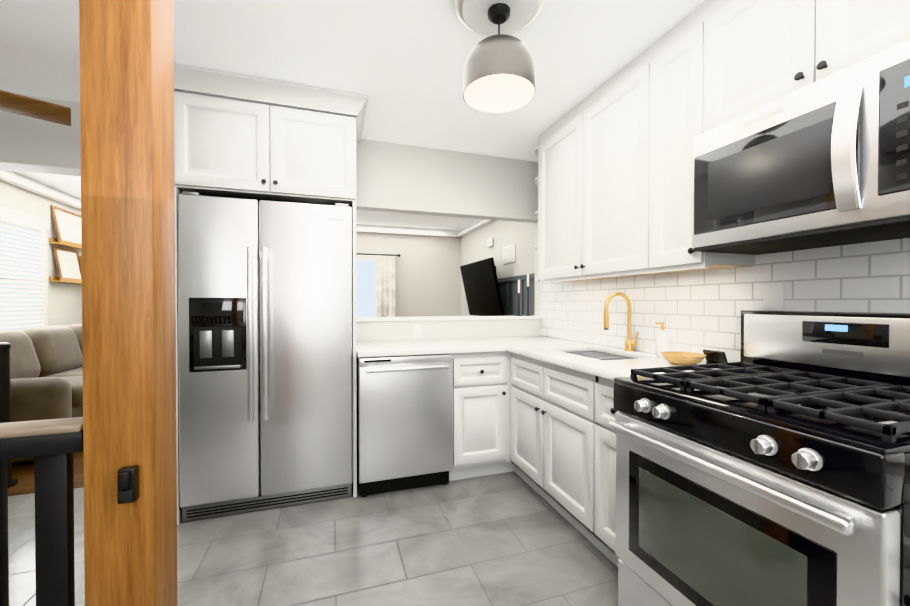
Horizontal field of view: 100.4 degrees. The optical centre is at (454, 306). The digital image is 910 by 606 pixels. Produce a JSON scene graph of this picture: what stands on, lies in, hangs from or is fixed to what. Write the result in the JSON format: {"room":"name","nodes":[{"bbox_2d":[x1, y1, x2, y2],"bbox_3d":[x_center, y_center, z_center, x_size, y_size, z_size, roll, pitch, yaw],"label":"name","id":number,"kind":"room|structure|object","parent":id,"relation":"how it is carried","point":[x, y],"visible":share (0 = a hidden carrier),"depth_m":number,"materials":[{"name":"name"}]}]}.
{"room":"kitchen","nodes":[
{"label":"kitchen","id":0,"kind":"room"},
{"bbox_2d":[8,452,83,495],"bbox_3d":[-1.871,1.182,4.554,5.000,0.056,3.615,0,1,-18],"label":"floor","id":1,"kind":"structure","parent":0,"point":[23,472],"depth_m":2.64,"materials":[{"name":"brown wood"}]},
{"bbox_2d":[0,342,18,487],"bbox_3d":[-2.962,0.709,2.476,0.140,0.940,0.140,0,1,-18],"label":"gate post","id":2,"kind":"object","parent":1,"relation":"on","point":[5,399],"visible":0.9,"depth_m":2.47,"materials":[{"name":"black metal"}]},
{"bbox_2d":[0,324,82,461],"bbox_3d":[-3.702,0.681,3.728,0.950,0.974,2.300,0,1,-18],"label":"sofa","id":3,"kind":"object","parent":1,"relation":"on","point":[46,372],"visible":0.48,"depth_m":3.12,"materials":[{"name":"beige fabric"}]},
{"bbox_2d":[8,470,617,605],"bbox_3d":[-0.742,1.223,0.512,4.640,0.050,4.800,0,1,-18],"label":"floor","id":4,"kind":"structure","parent":0,"point":[512,538],"depth_m":1.82,"materials":[{"name":"grey tile"}]},
{"bbox_2d":[0,417,82,605],"bbox_3d":[-1.976,0.737,0.553,2.318,0.922,0.080,0,1,-18],"label":"stair railing","id":5,"kind":"object","parent":4,"relation":"on","point":[51,446],"visible":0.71,"depth_m":0.87,"materials":[{"name":"black metal"}]},
{"bbox_2d":[79,0,177,605],"bbox_3d":[-0.816,-0.025,0.961,0.139,2.438,0.140,0,1,-18],"label":"post","id":6,"kind":"object","parent":4,"relation":"on","point":[128,220],"visible":1,"depth_m":0.90,"materials":[{"name":"brown wood"}]},
{"bbox_2d":[117,465,138,503],"bbox_3d":[-0.766,0.419,0.885,0.034,0.080,0.038,0,1,-18],"label":"light switch","id":7,"kind":"object","parent":6,"relation":"attached to","point":[127,484],"visible":0.98,"depth_m":0.88,"materials":[{"name":"black plastic"}]},
{"bbox_2d":[177,191,352,521],"bbox_3d":[-1.152,0.277,2.465,0.908,1.805,0.716,0,1,-18],"label":"fridge","id":8,"kind":"object","parent":4,"relation":"on","point":[265,353],"visible":1,"depth_m":2.17,"materials":[{"name":"silver metal"}]},
{"bbox_2d":[174,63,368,524],"bbox_3d":[-1.151,-0.040,2.460,1.092,2.438,0.751,0,1,-18],"label":"cabinet surround","id":9,"kind":"object","parent":4,"relation":"on","point":[226,147],"visible":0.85,"depth_m":2.15,"materials":[{"name":"white"}]},
{"bbox_2d":[356,354,452,496],"bbox_3d":[-0.376,0.741,2.615,0.589,0.866,0.620,0,1,-18],"label":"dishwasher","id":10,"kind":"object","parent":4,"relation":"on","point":[404,422],"visible":0.96,"depth_m":2.36,"materials":[{"name":"silver metal"}]},
{"bbox_2d":[449,351,512,480],"bbox_3d":[0.090,0.739,2.824,0.420,0.872,0.608,0,1,-18],"label":"base cabinet","id":11,"kind":"object","parent":4,"relation":"on","point":[482,381],"depth_m":2.54,"materials":[{"name":"white wood"}]},
{"bbox_2d":[356,338,503,357],"bbox_3d":[-0.219,0.285,2.702,0.960,0.035,0.640,0,1,-18],"label":"countertop","id":12,"kind":"structure","parent":11,"relation":"on","point":[452,345],"depth_m":2.53,"materials":[{"name":"white stone"}]},
{"bbox_2d":[513,351,588,478],"bbox_3d":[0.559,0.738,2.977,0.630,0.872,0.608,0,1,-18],"label":"base cabinet","id":13,"kind":"object","parent":4,"relation":"on","point":[542,429],"depth_m":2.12,"materials":[{"name":"white wood"}]},
{"bbox_2d":[480,292,727,380],"bbox_3d":[0.722,0.197,2.408,0.649,0.566,1.782,0,1,-18],"label":"countertop","id":14,"kind":"structure","parent":13,"relation":"on","point":[602,364],"depth_m":2.10,"materials":[{"name":"white stone"}]},
{"bbox_2d":[570,351,631,360],"bbox_3d":[0.844,0.395,2.237,0.368,0.174,0.548,0,1,-18],"label":"sink basin","id":15,"kind":"object","parent":14,"relation":"in","point":[596,355],"depth_m":2.43,"materials":[{"name":"silver metal"}]},
{"bbox_2d":[603,292,638,350],"bbox_3d":[0.990,0.093,2.266,0.216,0.356,0.091,0,1,-18],"label":"faucet","id":16,"kind":"object","parent":14,"relation":"on","point":[629,343],"depth_m":2.28,"materials":[{"name":"gold metal"}]},
{"bbox_2d":[655,322,669,356],"bbox_3d":[1.121,0.180,2.057,0.078,0.186,0.066,0,1,-18],"label":"soap dispenser","id":17,"kind":"object","parent":14,"relation":"on","point":[662,337],"depth_m":2.04,"materials":[{"name":"white ceramic"}]},
{"bbox_2d":[660,351,706,364],"bbox_3d":[1.084,0.251,1.804,0.190,0.048,0.190,0,1,-18],"label":"wooden bowl","id":18,"kind":"object","parent":14,"relation":"on","point":[671,357],"depth_m":1.78,"materials":[{"name":"brown wood"}]},
{"bbox_2d":[609,310,909,605],"bbox_3d":[1.042,0.607,1.187,0.801,1.170,0.737,0,1,-18],"label":"range","id":19,"kind":"object","parent":4,"relation":"on","point":[772,468],"visible":1,"depth_m":1.04,"materials":[{"name":"silver metal"}]},
{"bbox_2d":[0,94,703,361],"bbox_3d":[-1.129,-0.039,2.268,5.240,2.440,8.640,0,1,-18],"label":"wall","id":20,"kind":"structure","parent":0,"point":[418,180],"depth_m":3.21,"materials":[{"name":"white paint"}]},
{"bbox_2d":[0,206,48,330],"bbox_3d":[-4.127,-0.250,3.497,0.060,1.310,1.110,0,1,-18],"label":"window blinds","id":21,"kind":"object","parent":20,"relation":"attached to","point":[23,276],"visible":0.75,"depth_m":3.67,"materials":[{"name":"white plastic"}]},
{"bbox_2d":[49,205,81,249],"bbox_3d":[-4.478,-0.885,4.618,0.104,0.417,1.160,0,1,-18],"label":"wall shelf","id":22,"kind":"object","parent":20,"relation":"attached to","point":[67,224],"visible":0.38,"depth_m":4.26,"materials":[{"name":"brown wood"}]},
{"bbox_2d":[49,246,81,283],"bbox_3d":[-4.473,-0.460,4.623,0.101,0.388,1.160,0,1,-18],"label":"wall shelf","id":23,"kind":"object","parent":20,"relation":"attached to","point":[69,265],"visible":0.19,"depth_m":4.26,"materials":[{"name":"brown wood"}]},
{"bbox_2d":[0,170,541,321],"bbox_3d":[-1.847,-0.060,4.468,5.000,2.440,3.770,0,1,-18],"label":"wall trim","id":24,"kind":"structure","parent":20,"relation":"attached to","point":[21,181],"depth_m":4.00,"materials":[{"name":"white wood"}]},
{"bbox_2d":[516,280,521,315],"bbox_3d":[0.566,-0.075,3.357,0.056,0.320,0.055,0,1,-18],"label":"candlestick","id":25,"kind":"object","parent":24,"relation":"on","point":[518,293],"visible":1,"depth_m":3.35,"materials":[{"name":"black metal"}]},
{"bbox_2d":[525,273,530,315],"bbox_3d":[0.652,-0.105,3.385,0.056,0.380,0.055,0,1,-18],"label":"candlestick","id":26,"kind":"object","parent":24,"relation":"on","point":[527,295],"visible":1,"depth_m":3.38,"materials":[{"name":"black metal"}]},
{"bbox_2d":[356,255,378,316],"bbox_3d":[-1.622,-0.284,5.985,0.930,1.060,0.018,0,1,-18],"label":"window","id":27,"kind":"structure","parent":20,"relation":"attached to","point":[365,285],"depth_m":6.05,"materials":[{"name":"blue glass"}]},
{"bbox_2d":[356,253,400,256],"bbox_3d":[-1.552,-0.819,5.956,1.389,0.048,0.107,0,1,-18],"label":"curtain rod","id":28,"kind":"object","parent":20,"relation":"attached to","point":[398,255],"visible":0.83,"depth_m":6.03,"materials":[{"name":"black metal"}]},
{"bbox_2d":[376,255,395,316],"bbox_3d":[-1.110,0.155,6.080,0.314,1.920,0.078,0,1,-18],"label":"curtain","id":29,"kind":"object","parent":28,"relation":"hanging from","point":[385,286],"visible":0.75,"depth_m":6.04,"materials":[{"name":"fabric"}]},
{"bbox_2d":[413,324,421,338],"bbox_3d":[-0.298,0.202,3.009,0.070,0.115,0.006,0,1,-18],"label":"outlet","id":30,"kind":"object","parent":20,"relation":"attached to","point":[417,331],"visible":1,"depth_m":3.01,"materials":[{"name":"white plastic"}]},
{"bbox_2d":[460,257,503,315],"bbox_3d":[0.396,-0.230,5.156,0.304,0.730,1.150,0,1,-18],"label":"screen","id":31,"kind":"object","parent":20,"relation":"attached to","point":[481,288],"visible":0.92,"depth_m":5.00,"materials":[{"name":"black plastic"}]},
{"bbox_2d":[487,237,493,247],"bbox_3d":[0.492,-0.887,5.292,0.033,0.120,0.160,0,1,-18],"label":"box","id":32,"kind":"object","parent":20,"relation":"attached to","point":[490,242],"visible":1,"depth_m":5.24,"materials":[{"name":"white plastic"}]},
{"bbox_2d":[503,244,514,263],"bbox_3d":[0.676,-0.652,4.760,0.014,0.220,0.330,0,1,-18],"label":"air vent","id":33,"kind":"object","parent":20,"relation":"in","point":[508,253],"visible":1,"depth_m":4.73,"materials":[{"name":"white plastic"}]},
{"bbox_2d":[497,273,534,315],"bbox_3d":[0.785,0.401,4.395,0.038,1.520,1.550,0,1,-18],"label":"wall panel","id":34,"kind":"object","parent":20,"relation":"attached to","point":[508,287],"visible":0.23,"depth_m":4.54,"materials":[{"name":"grey wood"}]},
{"bbox_2d":[535,146,559,282],"bbox_3d":[0.729,-0.688,2.947,0.318,0.995,0.208,0,1,-18],"label":"shelf unit","id":35,"kind":"object","parent":20,"relation":"attached to","point":[536,212],"visible":0.04,"depth_m":2.85,"materials":[{"name":"white wood"}]},
{"bbox_2d":[538,50,682,282],"bbox_3d":[0.921,-0.721,2.358,0.317,1.074,1.027,0,1,-18],"label":"upper cabinet","id":36,"kind":"object","parent":20,"relation":"attached to","point":[615,157],"depth_m":2.19,"materials":[{"name":"white wood"}]},
{"bbox_2d":[642,4,754,271],"bbox_3d":[1.123,-0.715,1.738,0.317,1.074,0.278,0,1,-18],"label":"upper cabinet","id":37,"kind":"object","parent":20,"relation":"attached to","point":[672,70],"depth_m":1.70,"materials":[{"name":"white wood"}]},
{"bbox_2d":[540,238,909,362],"bbox_3d":[1.303,0.019,1.694,0.010,0.515,3.500,0,1,-18],"label":"tile backsplash","id":38,"kind":"structure","parent":20,"relation":"attached to","point":[697,312],"depth_m":1.80,"materials":[{"name":"white tile"}]},
{"bbox_2d":[763,283,783,310],"bbox_3d":[1.331,-0.040,1.584,0.006,0.115,0.075,0,1,-18],"label":"outlet","id":39,"kind":"object","parent":38,"relation":"attached to","point":[773,298],"visible":1,"depth_m":1.58,"materials":[{"name":"white plastic"}]},
{"bbox_2d":[702,0,909,132],"bbox_3d":[1.280,-0.965,1.255,0.317,0.566,0.733,0,1,-18],"label":"upper cabinet","id":40,"kind":"object","parent":20,"relation":"attached to","point":[756,53],"depth_m":1.29,"materials":[{"name":"white wood"}]},
{"bbox_2d":[692,39,909,254],"bbox_3d":[1.220,-0.448,1.235,0.427,0.458,0.723,0,1,-18],"label":"microwave oven","id":41,"kind":"object","parent":40,"relation":"attached to","point":[823,162],"visible":1,"depth_m":1.15,"materials":[{"name":"grey metal"}]},
{"bbox_2d":[0,0,705,230],"bbox_3d":[-1.129,-1.289,2.256,5.240,0.060,8.640,0,1,-18],"label":"ceiling","id":42,"kind":"structure","parent":0,"point":[401,63],"depth_m":1.89,"materials":[{"name":"white paint"}]},
{"bbox_2d":[0,90,70,125],"bbox_3d":[-2.785,-1.055,1.235,2.034,0.383,2.034,0,1,-18],"label":"ceiling fan","id":43,"kind":"object","parent":42,"relation":"hanging from","point":[31,107],"visible":1,"depth_m":1.86,"materials":[{"name":"brown wood"}]},
{"bbox_2d":[454,0,544,112],"bbox_3d":[0.178,-1.054,1.538,0.364,0.394,0.364,0,1,-18],"label":"pendant light","id":44,"kind":"object","parent":42,"relation":"hanging from","point":[499,72],"visible":1,"depth_m":1.53,"materials":[{"name":"silver metal"}]}
]}

